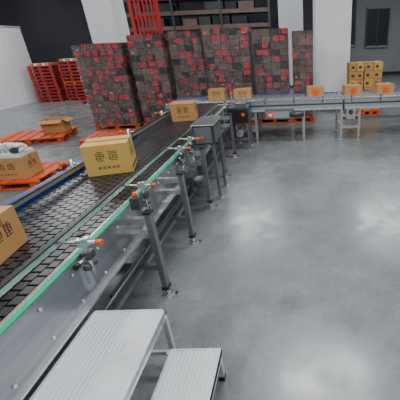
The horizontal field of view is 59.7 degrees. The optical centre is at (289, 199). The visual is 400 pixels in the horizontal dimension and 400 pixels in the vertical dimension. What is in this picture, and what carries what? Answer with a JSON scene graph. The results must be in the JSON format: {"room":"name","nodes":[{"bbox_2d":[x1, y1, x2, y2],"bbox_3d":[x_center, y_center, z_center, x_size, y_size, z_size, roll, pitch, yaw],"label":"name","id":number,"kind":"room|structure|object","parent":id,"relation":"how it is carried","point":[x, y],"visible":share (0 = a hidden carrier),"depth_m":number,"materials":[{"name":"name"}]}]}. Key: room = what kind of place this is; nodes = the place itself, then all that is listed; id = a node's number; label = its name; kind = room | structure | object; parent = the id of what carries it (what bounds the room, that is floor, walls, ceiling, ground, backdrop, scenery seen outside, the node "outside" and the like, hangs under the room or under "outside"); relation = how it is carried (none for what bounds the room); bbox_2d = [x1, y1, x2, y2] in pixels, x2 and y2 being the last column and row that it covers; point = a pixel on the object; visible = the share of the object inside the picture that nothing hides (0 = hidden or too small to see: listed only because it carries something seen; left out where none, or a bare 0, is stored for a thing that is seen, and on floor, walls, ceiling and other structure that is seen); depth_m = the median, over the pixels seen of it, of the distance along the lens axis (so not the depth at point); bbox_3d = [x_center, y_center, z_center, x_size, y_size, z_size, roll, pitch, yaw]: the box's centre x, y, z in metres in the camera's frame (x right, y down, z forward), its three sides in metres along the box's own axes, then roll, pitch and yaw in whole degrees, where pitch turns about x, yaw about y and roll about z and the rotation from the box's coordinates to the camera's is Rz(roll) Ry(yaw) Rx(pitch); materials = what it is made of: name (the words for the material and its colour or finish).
{"room":"distribution center","nodes":[
{"label":"distribution center","id":0,"kind":"room"},
{"bbox_2d":[0,25,42,109],"bbox_3d":[-11.193,-1.619,5.518,0.240,2.900,19.220,-2,26,1],"label":"wall partition","id":1,"kind":"structure","parent":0,"point":[16,85],"depth_m":13.22,"materials":[{"name":"paint"}]},
{"bbox_2d":[0,74,399,399],"bbox_3d":[-3.379,-1.498,8.185,27.000,0.200,26.000,-2,26,1],"label":"floor","id":2,"kind":"structure","parent":0,"point":[294,275],"depth_m":3.30,"materials":[{"name":"concrete"}]},
{"bbox_2d":[0,161,69,190],"bbox_3d":[-4.649,-0.414,5.662,1.240,0.140,1.000,-3,26,-1],"label":"pallet","id":3,"kind":"object","parent":2,"relation":"on","point":[49,171],"visible":0.46,"depth_m":5.33,"materials":[{"name":"orange wood"}]},
{"bbox_2d":[0,150,43,179],"bbox_3d":[-4.509,-0.571,5.418,0.553,0.342,0.422,-4,26,-4],"label":"cardboard box","id":4,"kind":"object","parent":3,"relation":"on","point":[29,165],"visible":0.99,"depth_m":5.28,"materials":[{"name":"brown cardboard"}]},
{"bbox_2d":[0,142,33,158],"bbox_3d":[-4.497,-0.836,5.303,0.550,0.232,0.398,-4,26,-4],"label":"white plastic parts","id":5,"kind":"object","parent":4,"relation":"on","point":[8,150],"visible":1,"depth_m":5.21,"materials":[{"name":"plastic"}]},
{"bbox_2d":[0,126,78,144],"bbox_3d":[-6.233,-1.566,8.169,1.500,0.140,1.100,-8,26,-12],"label":"pallet","id":6,"kind":"object","parent":2,"relation":"on","point":[17,136],"visible":0.81,"depth_m":7.92,"materials":[{"name":"orange wood"}]},
{"bbox_2d":[38,116,73,133],"bbox_3d":[-5.769,-1.855,8.196,0.622,0.320,0.522,-7,26,-9],"label":"cardboard box","id":7,"kind":"object","parent":6,"relation":"on","point":[49,125],"visible":1,"depth_m":8.10,"materials":[{"name":"brown cardboard"}]},
{"bbox_2d":[26,62,71,102],"bbox_3d":[-10.160,-4.988,13.981,0.994,1.510,0.800,-4,26,-4],"label":"pallets","id":8,"kind":"object","parent":2,"relation":"on","point":[53,89],"visible":0.89,"depth_m":13.75,"materials":[{"name":"red wood"}]},
{"bbox_2d":[56,58,87,100],"bbox_3d":[-9.021,-5.167,14.109,1.017,1.640,0.800,0,26,5],"label":"pallets","id":9,"kind":"object","parent":2,"relation":"on","point":[71,67],"visible":0.56,"depth_m":13.82,"materials":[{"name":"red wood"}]},
{"bbox_2d":[79,131,130,145],"bbox_3d":[-4.237,-1.451,7.769,1.000,0.140,0.800,-2,26,1],"label":"pallet","id":10,"kind":"object","parent":2,"relation":"on","point":[112,133],"visible":0.29,"depth_m":7.79,"materials":[{"name":"orange wood"}]},
{"bbox_2d":[81,0,129,42],"bbox_3d":[-5.332,-5.721,9.373,0.840,6.500,0.840,-2,26,1],"label":"structural column","id":11,"kind":"structure","parent":2,"relation":"on","point":[106,19],"depth_m":9.33,"materials":[{"name":"white paint"}]},
{"bbox_2d":[74,42,144,130],"bbox_3d":[-4.637,-3.060,8.880,1.210,2.095,1.160,-2,26,1],"label":"pallet stack","id":12,"kind":"object","parent":2,"relation":"on","point":[106,69],"visible":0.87,"depth_m":8.38,"materials":[{"name":"brown cardboard"}]},
{"bbox_2d":[0,92,253,399],"bbox_3d":[-1.670,-0.058,3.538,1.537,1.140,7.628,-1,26,2],"label":"conveyor","id":13,"kind":"object","parent":2,"relation":"on","point":[81,230],"visible":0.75,"depth_m":2.50,"materials":[{"name":"silver metal"}]},
{"bbox_2d":[0,205,27,264],"bbox_3d":[-1.904,0.231,1.990,0.343,0.262,0.322,-5,26,-5],"label":"cardboard box","id":14,"kind":"object","parent":13,"relation":"on","point":[13,236],"visible":1,"depth_m":2.05,"materials":[{"name":"brown cardboard"}]},
{"bbox_2d":[79,134,136,176],"bbox_3d":[-1.831,-0.461,3.365,0.413,0.302,0.342,-9,27,-14],"label":"cardboard box","id":15,"kind":"object","parent":13,"relation":"on","point":[109,155],"visible":1,"depth_m":3.23,"materials":[{"name":"brown cardboard"}]},
{"bbox_2d":[169,100,197,121],"bbox_3d":[-1.763,-1.492,5.510,0.383,0.282,0.322,-5,26,-7],"label":"cardboard box","id":16,"kind":"object","parent":13,"relation":"on","point":[186,110],"visible":1,"depth_m":5.38,"materials":[{"name":"brown cardboard"}]},
{"bbox_2d":[29,309,225,399],"bbox_3d":[-0.836,1.123,1.766,0.800,0.501,0.950,-2,26,1],"label":"step platform","id":17,"kind":"object","parent":2,"relation":"on","point":[106,359],"visible":1,"depth_m":1.85,"materials":[{"name":"silver metal"}]},
{"bbox_2d":[127,0,163,34],"bbox_3d":[-5.429,-6.386,13.163,1.090,4.400,3.000,-2,26,1],"label":"pallets","id":18,"kind":"object","parent":2,"relation":"on","point":[131,8],"visible":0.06,"depth_m":12.41,"materials":[{"name":"red paint"}]},
{"bbox_2d":[126,34,177,124],"bbox_3d":[-3.475,-3.184,8.868,0.900,2.245,1.160,-2,26,1],"label":"pallet stack","id":19,"kind":"object","parent":2,"relation":"on","point":[153,70],"visible":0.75,"depth_m":8.30,"materials":[{"name":"brown cardboard"}]},
{"bbox_2d":[167,30,208,96],"bbox_3d":[-2.566,-3.321,9.019,0.860,2.295,1.160,-2,26,1],"label":"pallet stack","id":20,"kind":"object","parent":2,"relation":"on","point":[188,61],"visible":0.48,"depth_m":8.36,"materials":[{"name":"brown cardboard"}]},
{"bbox_2d":[123,0,271,44],"bbox_3d":[-4.211,-7.864,15.884,6.700,4.600,1.100,-2,26,1],"label":"storage rack","id":21,"kind":"object","parent":2,"relation":"on","point":[221,11],"visible":0.37,"depth_m":15.19,"materials":[{"name":"metal"}]},
{"bbox_2d":[190,116,228,198],"bbox_3d":[-1.108,-0.591,4.677,0.310,1.065,0.540,-2,26,1],"label":"control box","id":22,"kind":"object","parent":2,"relation":"on","point":[208,129],"visible":1,"depth_m":4.40,"materials":[{"name":"metal"}]},
{"bbox_2d":[201,27,257,124],"bbox_3d":[-1.518,-3.285,8.836,1.160,2.315,1.210,-2,26,1],"label":"pallet stack","id":23,"kind":"object","parent":2,"relation":"on","point":[230,65],"visible":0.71,"depth_m":8.15,"materials":[{"name":"brown cardboard"}]},
{"bbox_2d":[252,28,291,123],"bbox_3d":[-0.442,-3.327,8.892,0.910,2.265,1.160,-2,26,1],"label":"pallet stack","id":24,"kind":"object","parent":2,"relation":"on","point":[271,63],"visible":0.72,"depth_m":8.25,"materials":[{"name":"brown cardboard"}]},
{"bbox_2d":[165,89,399,142],"bbox_3d":[1.045,-1.899,7.350,7.300,0.935,1.005,-2,26,1],"label":"conveyor","id":25,"kind":"object","parent":2,"relation":"on","point":[275,106],"visible":0.79,"depth_m":6.92,"materials":[{"name":"metal"}]},
{"bbox_2d":[208,88,226,100],"bbox_3d":[-1.582,-2.319,7.219,0.343,0.222,0.302,-2,26,1],"label":"cardboard box","id":26,"kind":"object","parent":25,"relation":"on","point":[213,93],"visible":1,"depth_m":7.10,"materials":[{"name":"brown cardboard"}]},
{"bbox_2d":[233,88,252,98],"bbox_3d":[-1.022,-2.327,7.212,0.363,0.202,0.302,-1,26,2],"label":"cardboard box","id":27,"kind":"object","parent":25,"relation":"on","point":[239,93],"visible":0.91,"depth_m":7.08,"materials":[{"name":"brown cardboard"}]},
{"bbox_2d":[306,85,323,95],"bbox_3d":[0.547,-2.373,7.179,0.363,0.202,0.304,-2,26,0],"label":"cardboard box","id":28,"kind":"object","parent":25,"relation":"on","point":[312,90],"visible":0.94,"depth_m":7.05,"materials":[{"name":"brown cardboard"}]},
{"bbox_2d":[342,84,361,94],"bbox_3d":[1.346,-2.397,7.163,0.363,0.202,0.304,-3,26,-2],"label":"cardboard box","id":29,"kind":"object","parent":25,"relation":"on","point":[347,89],"visible":0.94,"depth_m":7.04,"materials":[{"name":"brown cardboard"}]},
{"bbox_2d":[373,82,394,93],"bbox_3d":[2.026,-2.417,7.149,0.363,0.202,0.304,-4,26,-4],"label":"cardboard box","id":30,"kind":"object","parent":25,"relation":"on","point":[378,88],"visible":0.94,"depth_m":7.03,"materials":[{"name":"brown cardboard"}]},
{"bbox_2d":[278,0,302,87],"bbox_3d":[0.021,-8.333,14.325,1.090,6.500,1.090,-2,26,1],"label":"structural column","id":31,"kind":"structure","parent":2,"relation":"on","point":[290,12],"depth_m":14.04,"materials":[{"name":"grey paint"}]},
{"bbox_2d":[292,30,314,122],"bbox_3d":[0.334,-3.318,8.891,0.593,2.195,1.160,-2,26,1],"label":"pallet stack","id":32,"kind":"object","parent":2,"relation":"on","point":[302,42],"visible":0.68,"depth_m":8.25,"materials":[{"name":"brown cardboard"}]},
{"bbox_2d":[313,0,351,109],"bbox_3d":[1.185,-5.962,9.338,1.060,6.500,1.060,-2,26,1],"label":"structural column","id":33,"kind":"structure","parent":2,"relation":"on","point":[331,18],"depth_m":9.49,"materials":[{"name":"white paint"}]},
{"bbox_2d":[344,62,363,115],"bbox_3d":[1.798,-3.089,9.216,0.434,1.395,0.530,-2,26,1],"label":"cartons","id":34,"kind":"object","parent":2,"relation":"on","point":[355,70],"visible":0.36,"depth_m":8.84,"materials":[{"name":"brown cardboard"}]},
{"bbox_2d":[362,61,382,114],"bbox_3d":[2.268,-3.147,9.296,0.522,1.395,0.530,-2,26,1],"label":"cartons","id":35,"kind":"object","parent":2,"relation":"on","point":[372,73],"visible":0.52,"depth_m":8.96,"materials":[{"name":"brown cardboard"}]},
{"bbox_2d":[0,0,399,84],"bbox_3d":[-3.430,-10.029,18.108,27.000,6.500,0.300,-2,26,1],"label":"wall","id":36,"kind":"structure","parent":0,"point":[51,30],"depth_m":18.23,"materials":[{"name":"paint"}]},
{"bbox_2d":[350,0,356,46],"bbox_3d":[3.124,-9.940,17.961,0.960,2.900,0.130,-2,26,1],"label":"window","id":37,"kind":"structure","parent":36,"relation":"in","point":[354,2],"depth_m":18.05,"materials":[{"name":"metal"}]},
{"bbox_2d":[364,6,390,47],"bbox_3d":[4.793,-9.494,18.167,1.260,2.000,0.130,-2,26,1],"label":"window","id":38,"kind":"structure","parent":36,"relation":"in","point":[377,18],"depth_m":18.13,"materials":[{"name":"glass"}]}
]}

